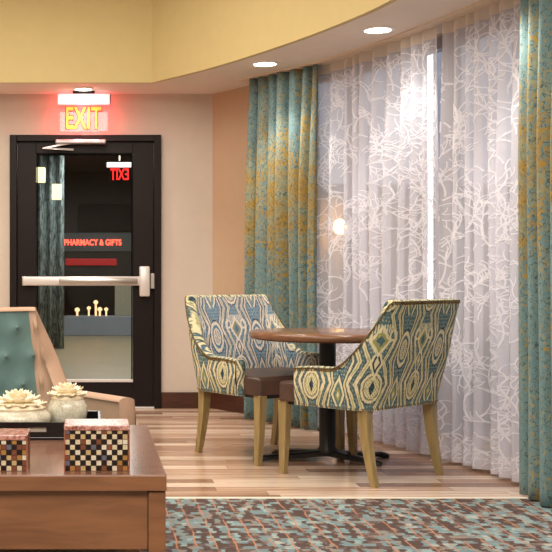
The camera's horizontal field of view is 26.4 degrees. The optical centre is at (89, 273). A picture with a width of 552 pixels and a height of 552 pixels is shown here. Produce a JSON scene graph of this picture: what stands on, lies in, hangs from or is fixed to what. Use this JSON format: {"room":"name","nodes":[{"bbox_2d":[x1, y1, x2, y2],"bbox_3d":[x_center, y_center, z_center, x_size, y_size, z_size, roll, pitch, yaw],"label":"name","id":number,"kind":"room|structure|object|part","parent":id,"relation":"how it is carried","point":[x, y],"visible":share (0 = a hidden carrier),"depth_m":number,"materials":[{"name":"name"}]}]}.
{"room":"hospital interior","nodes":[
{"label":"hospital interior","id":0,"kind":"room"},
{"bbox_2d":[64,172,130,275],"bbox_3d":[-0.025,-0.375,20.250,3.150,2.850,0.100,0,0,0],"label":"wall","id":1,"kind":"structure","parent":0,"point":[79,187],"depth_m":20.20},
{"bbox_2d":[64,233,130,264],"bbox_3d":[0.130,-0.435,20.172,1.200,0.570,0.056,0,0,0],"label":"shop sign","id":2,"kind":"object","parent":1,"relation":"attached to","point":[72,241],"visible":1,"depth_m":20.16,"materials":[{"name":"red"}]},
{"bbox_2d":[79,204,130,230],"bbox_3d":[0.260,-0.990,20.175,0.920,0.480,0.050,0,0,0],"label":"television","id":3,"kind":"object","parent":1,"relation":"attached to","point":[92,217],"visible":0.96,"depth_m":20.15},
{"bbox_2d":[64,156,130,171],"bbox_3d":[-0.025,-1.850,14.745,3.150,0.100,11.110,0,0,0],"label":"ceiling","id":4,"kind":"structure","parent":0,"point":[71,163],"depth_m":18.65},
{"bbox_2d":[38,156,44,182],"bbox_3d":[-0.600,-1.458,14.000,0.110,0.685,0.110,0,0,0],"label":"pendant lantern","id":5,"kind":"object","parent":4,"relation":"hanging from","point":[41,170],"visible":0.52,"depth_m":13.95,"materials":[{"name":"beige glass"}]},
{"bbox_3d":[-0.600,-1.205,14.000,0.110,0.180,0.110,0,0,0],"label":"lamp shade","id":6,"kind":"part","parent":5,"relation":"part of","materials":[{"name":"white glass"}]},
{"bbox_2d":[38,156,63,348],"bbox_3d":[-0.560,-0.380,16.002,0.400,2.840,0.084,0,0,0],"label":"curtain","id":7,"kind":"object","parent":4,"relation":"hanging from","point":[50,212],"visible":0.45,"depth_m":15.99,"materials":[{"name":"teal fabric"}]},
{"bbox_2d":[52,156,60,199],"bbox_3d":[-0.395,-1.340,13.600,0.110,0.920,0.110,0,0,0],"label":"pendant lantern","id":8,"kind":"object","parent":4,"relation":"hanging from","point":[56,188],"visible":0.9,"depth_m":13.54,"materials":[{"name":"beige glass"}]},
{"bbox_3d":[-0.395,-0.970,13.600,0.110,0.180,0.110,0,0,0],"label":"lamp shade","id":9,"kind":"part","parent":8,"relation":"part of","materials":[{"name":"white glass"}]},
{"bbox_2d":[106,156,130,179],"bbox_3d":[0.356,-1.467,14.000,0.320,0.667,0.047,0,0,0],"label":"exit sign","id":10,"kind":"object","parent":4,"relation":"hanging from","point":[112,165],"visible":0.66,"depth_m":13.99,"materials":[{"name":"white"}]},
{"bbox_2d":[0,94,212,391],"bbox_3d":[-1.300,-0.625,9.100,5.000,3.350,0.180,0,0,0],"label":"wall","id":11,"kind":"structure","parent":0,"point":[184,122],"depth_m":9.01,"materials":[{"name":"beige paint"}]},
{"bbox_2d":[58,91,110,128],"bbox_3d":[-0.044,-1.255,8.880,0.408,0.310,0.060,0,0,0],"label":"exit sign","id":12,"kind":"object","parent":11,"relation":"hanging from","point":[78,97],"visible":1,"depth_m":8.85,"materials":[{"name":"white"}]},
{"bbox_2d":[10,135,160,408],"bbox_3d":[-0.035,-0.018,9.031,1.183,2.137,0.257,0,0,0],"label":"door","id":13,"kind":"structure","parent":11,"relation":"in","point":[144,385],"depth_m":9.01,"materials":[{"name":"brown metal"}]},
{"bbox_3d":[-0.243,-0.996,8.934,0.251,0.066,0.049,0,0,-19],"label":"closer arm","id":14,"kind":"part","parent":13,"relation":"part of","materials":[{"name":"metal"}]},
{"bbox_2d":[161,392,210,407],"bbox_3d":[-1.317,0.988,9.000,4.565,0.125,0.020,0,0,0],"label":"baseboard","id":15,"kind":"structure","parent":11,"relation":"attached to","point":[168,399],"depth_m":8.99,"materials":[{"name":"brown wood"}]},
{"bbox_2d":[55,336,527,496],"bbox_3d":[-0.619,1.100,9.300,5.962,0.100,21.800,0,0,0],"label":"floor","id":16,"kind":"structure","parent":0,"point":[225,467],"depth_m":6.34,"materials":[{"name":"brown wood"}]},
{"bbox_2d":[64,286,130,335],"bbox_3d":[0.000,0.620,19.900,1.700,0.860,0.600,0,0,0],"label":"countertop","id":17,"kind":"structure","parent":16,"relation":"on","point":[117,322],"depth_m":19.85,"materials":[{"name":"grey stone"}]},
{"bbox_2d":[93,300,97,315],"bbox_3d":[0.100,0.584,19.840,0.087,0.272,0.087,0,0,0],"label":"candle","id":18,"kind":"object","parent":17,"relation":"on","point":[95,302],"visible":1,"depth_m":19.82,"materials":[{"name":"beige wax"}]},
{"bbox_2d":[184,294,344,465],"bbox_3d":[1.008,0.588,6.745,0.755,0.923,0.718,0,0,-32],"label":"dining chair","id":19,"kind":"object","parent":16,"relation":"on","point":[226,360],"visible":0.8,"depth_m":6.81,"materials":[{"name":"fabric"}]},
{"bbox_3d":[0.659,0.858,6.749,0.055,0.384,0.104,0,0,-32],"label":"leg","id":20,"kind":"part","parent":19,"relation":"part of","materials":[{"name":"beige wood"}]},
{"bbox_3d":[0.968,0.321,6.807,0.755,0.360,0.567,0,0,-32],"label":"nailhead trim","id":21,"kind":"part","parent":19,"relation":"part of","materials":[{"name":"gold metal"}]},
{"bbox_3d":[1.002,0.667,6.754,0.734,0.009,0.440,0,0,-32],"label":"nailhead trim","id":22,"kind":"part","parent":19,"relation":"part of","materials":[{"name":"gold metal"}]},
{"bbox_3d":[1.063,0.674,6.658,0.600,0.021,0.498,0,0,-32],"label":"seat frame","id":23,"kind":"part","parent":19,"relation":"part of","materials":[{"name":"brown wood"}]},
{"bbox_3d":[0.932,0.858,6.306,0.059,0.384,0.054,0,0,-32],"label":"leg","id":24,"kind":"part","parent":19,"relation":"part of","materials":[{"name":"beige wood"}]},
{"bbox_3d":[1.062,0.615,6.659,0.664,0.100,0.515,0,0,-32],"label":"seat","id":25,"kind":"part","parent":19,"relation":"part of","materials":[{"name":"brown leather"}]},
{"bbox_3d":[1.153,0.858,7.061,0.055,0.384,0.104,0,0,-32],"label":"leg","id":26,"kind":"part","parent":19,"relation":"part of","materials":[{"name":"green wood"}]},
{"bbox_3d":[1.437,0.858,6.626,0.059,0.384,0.054,0,0,-32],"label":"leg","id":27,"kind":"part","parent":19,"relation":"part of","materials":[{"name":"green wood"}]},
{"bbox_2d":[249,328,388,465],"bbox_3d":[1.332,0.685,6.450,0.874,0.729,0.874,0,0,0],"label":"bistro table","id":28,"kind":"object","parent":16,"relation":"on","point":[327,338],"visible":0.67,"depth_m":6.41,"materials":[{"name":"brown wood"}]},
{"bbox_2d":[140,499,551,551],"bbox_3d":[-0.550,1.047,1.923,5.500,0.006,6.845,0,0,0],"label":"carpet","id":29,"kind":"object","parent":16,"relation":"on","point":[192,525],"visible":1,"depth_m":4.75,"materials":[{"name":"multicoloured carpet"}]},
{"bbox_2d":[0,307,135,424],"bbox_3d":[-0.311,0.606,5.229,0.740,0.888,0.814,0,0,-34],"label":"armchair","id":30,"kind":"object","parent":29,"relation":"on","point":[29,360],"visible":0.43,"depth_m":5.56,"materials":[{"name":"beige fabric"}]},
{"bbox_2d":[0,425,166,551],"bbox_3d":[-0.380,0.815,3.869,1.201,0.470,1.102,0,0,0],"label":"coffee table","id":31,"kind":"object","parent":29,"relation":"on","point":[45,507],"visible":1,"depth_m":3.34,"materials":[{"name":"brown wood"}]},
{"bbox_2d":[0,428,29,470],"bbox_3d":[-0.271,0.527,3.458,0.173,0.106,0.149,0,0,0],"label":"box","id":32,"kind":"object","parent":31,"relation":"on","point":[14,442],"visible":1,"depth_m":3.39,"materials":[{"name":"multicoloured tile"}]},
{"bbox_3d":[-0.271,0.482,3.458,0.173,0.016,0.149,0,0,0],"label":"lid","id":33,"kind":"part","parent":32,"relation":"part of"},
{"bbox_2d":[0,411,100,439],"bbox_3d":[-0.320,0.549,4.190,0.720,0.062,0.350,0,0,0],"label":"serving tray","id":34,"kind":"object","parent":31,"relation":"on","point":[38,430],"visible":0.34,"depth_m":4.01,"materials":[{"name":"black paint"}]},
{"bbox_2d":[0,389,50,421],"bbox_3d":[-0.258,0.492,4.155,0.236,0.155,0.236,0,0,-26],"label":"lidded jar","id":35,"kind":"object","parent":34,"relation":"on","point":[15,406],"visible":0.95,"depth_m":4.09,"materials":[{"name":"beige ceramic"}]},
{"bbox_3d":[-0.258,0.473,4.155,0.196,0.029,0.196,0,0,-26],"label":"lid","id":36,"kind":"part","parent":35,"relation":"part of","materials":[{"name":"beige ceramic"}]},
{"bbox_3d":[-0.258,0.448,4.155,0.206,0.065,0.206,0,0,-26],"label":"flower knob","id":37,"kind":"part","parent":35,"relation":"part of","materials":[{"name":"beige ceramic"}]},
{"bbox_2d":[47,382,87,421],"bbox_3d":[-0.083,0.486,4.260,0.156,0.168,0.156,0,0,34],"label":"lidded jar","id":38,"kind":"object","parent":34,"relation":"on","point":[67,402],"visible":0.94,"depth_m":4.21,"materials":[{"name":"beige ceramic"}]},
{"bbox_3d":[-0.083,0.449,4.260,0.123,0.030,0.123,0,0,34],"label":"lid","id":39,"kind":"part","parent":38,"relation":"part of","materials":[{"name":"beige ceramic"}]},
{"bbox_3d":[-0.083,0.429,4.260,0.156,0.056,0.156,0,0,34],"label":"flower knob","id":40,"kind":"part","parent":38,"relation":"part of","materials":[{"name":"beige ceramic"}]},
{"bbox_2d":[0,549,140,551],"bbox_3d":[-0.380,0.935,3.870,1.095,0.030,0.980,0,0,0],"label":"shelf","id":41,"kind":"object","parent":31,"relation":"attached to","point":[1,550],"depth_m":3.83,"materials":[{"name":"brown wood"}]},
{"bbox_2d":[64,419,129,470],"bbox_3d":[0.020,0.512,3.460,0.194,0.135,0.154,0,0,0],"label":"box","id":42,"kind":"object","parent":31,"relation":"on","point":[89,444],"visible":1,"depth_m":3.39,"materials":[{"name":"multicoloured tile"}]},
{"bbox_3d":[0.020,0.453,3.460,0.194,0.016,0.154,0,0,0],"label":"lid","id":43,"kind":"part","parent":42,"relation":"part of","materials":[{"name":"pink stone"}]},
{"bbox_3d":[0.194,0.840,3.351,0.050,0.421,0.050,0,0,0],"label":"leg","id":44,"kind":"part","parent":31,"relation":"part of","materials":[{"name":"brown wood"}]},
{"bbox_2d":[166,497,527,498],"bbox_3d":[-0.550,1.046,5.361,5.500,0.009,0.030,0,0,0],"label":"trim","id":45,"kind":"structure","parent":16,"relation":"on","point":[166,497],"depth_m":5.35,"materials":[{"name":"beige wood"}]},
{"bbox_2d":[278,298,459,487],"bbox_3d":[1.470,0.588,6.022,0.755,0.923,0.718,0,0,-42],"label":"dining chair","id":46,"kind":"object","parent":16,"relation":"on","point":[400,362],"visible":1,"depth_m":5.76,"materials":[{"name":"fabric"}]},
{"bbox_3d":[1.027,0.858,6.070,0.059,0.384,0.054,0,0,-42],"label":"leg","id":47,"kind":"part","parent":46,"relation":"part of","materials":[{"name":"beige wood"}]},
{"bbox_3d":[1.402,0.615,6.098,0.664,0.100,0.515,0,0,-42],"label":"seat","id":48,"kind":"part","parent":46,"relation":"part of","materials":[{"name":"brown leather"}]},
{"bbox_3d":[1.473,0.858,6.468,0.059,0.384,0.054,0,0,-42],"label":"leg","id":49,"kind":"part","parent":46,"relation":"part of","materials":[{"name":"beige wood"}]},
{"bbox_3d":[1.477,0.667,6.014,0.734,0.009,0.440,0,0,-42],"label":"nailhead trim","id":50,"kind":"part","parent":46,"relation":"part of","materials":[{"name":"gold metal"}]},
{"bbox_3d":[1.379,0.858,5.686,0.055,0.384,0.104,0,0,-42],"label":"leg","id":51,"kind":"part","parent":46,"relation":"part of","materials":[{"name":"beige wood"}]},
{"bbox_3d":[1.519,0.321,5.967,0.755,0.360,0.567,0,0,-42],"label":"nailhead trim","id":52,"kind":"part","parent":46,"relation":"part of","materials":[{"name":"gold metal"}]},
{"bbox_3d":[1.814,0.858,6.075,0.055,0.384,0.104,0,0,-42],"label":"leg","id":53,"kind":"part","parent":46,"relation":"part of","materials":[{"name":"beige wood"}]},
{"bbox_2d":[213,33,442,396],"bbox_3d":[2.182,-0.625,3.797,1.059,3.350,10.795,0,0,-8],"label":"wall","id":54,"kind":"structure","parent":0,"point":[230,107],"depth_m":8.82,"materials":[{"name":"paint"}]},
{"bbox_2d":[0,0,396,82],"bbox_3d":[0.653,-1.853,4.281,3.675,0.894,11.384,0,0,-28],"label":"ceiling","id":55,"kind":"structure","parent":54,"relation":"attached to","point":[42,41],"depth_m":8.45,"materials":[{"name":"yellow paint"}]},
{"bbox_2d":[211,392,243,413],"bbox_3d":[1.146,0.988,8.667,0.021,0.125,0.780,0,0,-30],"label":"baseboard","id":56,"kind":"structure","parent":54,"relation":"attached to","point":[232,403],"depth_m":8.81,"materials":[{"name":"brown wood"}]},
{"bbox_2d":[0,0,488,93],"bbox_3d":[0.917,-1.435,4.510,4.350,0.050,12.164,0,0,-28],"label":"ceiling","id":57,"kind":"structure","parent":54,"relation":"attached to","point":[403,15],"depth_m":7.46,"materials":[{"name":"paint"}]},
{"bbox_2d":[73,87,93,90],"bbox_3d":[-0.050,-1.405,8.740,0.156,0.010,0.156,0,0,0],"label":"recessed light","id":58,"kind":"object","parent":57,"relation":"in","point":[75,88],"visible":1,"depth_m":8.72,"materials":[{"name":"white"}]},
{"bbox_2d":[251,61,278,66],"bbox_3d":[1.170,-1.405,7.690,0.188,0.010,0.188,0,0,0],"label":"recessed light","id":59,"kind":"object","parent":57,"relation":"in","point":[256,63],"visible":1,"depth_m":7.68,"materials":[{"name":"white"}]},
{"bbox_2d":[238,0,499,81],"bbox_3d":[1.835,-1.405,6.031,0.500,0.011,4.908,0,0,-12],"label":"track","id":60,"kind":"object","parent":57,"relation":"attached to","point":[450,17],"visible":0.89,"depth_m":6.77,"materials":[{"name":"paint"}]},
{"bbox_2d":[244,64,318,429],"bbox_3d":[1.341,-0.180,7.968,0.157,2.436,0.708,0,0,-33],"label":"drape","id":61,"kind":"object","parent":60,"relation":"hanging from","point":[281,187],"visible":0.73,"depth_m":7.93,"materials":[{"name":"teal fabric"}]},
{"bbox_2d":[317,26,438,454],"bbox_3d":[1.771,-0.184,7.117,0.125,2.428,1.367,0,0,-19],"label":"sheer curtain","id":62,"kind":"object","parent":60,"relation":"hanging from","point":[378,160],"visible":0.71,"depth_m":7.09,"materials":[{"name":"white fabric"}]},
{"bbox_2d":[437,0,519,481],"bbox_3d":[2.080,-0.184,5.942,0.118,2.428,1.003,0,0,-11],"label":"sheer curtain","id":63,"kind":"object","parent":60,"relation":"hanging from","point":[478,419],"visible":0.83,"depth_m":6.05,"materials":[{"name":"white fabric"}]},
{"bbox_2d":[518,0,551,506],"bbox_3d":[2.066,-0.180,5.054,0.121,2.436,0.752,0,0,0],"label":"drape","id":64,"kind":"object","parent":60,"relation":"hanging from","point":[535,56],"visible":1,"depth_m":5.26,"materials":[{"name":"teal fabric"}]},
{"bbox_2d":[361,26,394,33],"bbox_3d":[1.657,-1.405,6.620,0.188,0.010,0.188,0,0,0],"label":"recessed light","id":65,"kind":"object","parent":57,"relation":"in","point":[372,29],"visible":1,"depth_m":6.61,"materials":[{"name":"white"}]},
{"bbox_2d":[437,36,441,52],"bbox_3d":[1.965,-0.230,7.249,0.087,2.360,1.017,0,0,-20],"label":"window","id":66,"kind":"structure","parent":54,"relation":"in","point":[439,39],"depth_m":6.84,"materials":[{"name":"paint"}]}
]}

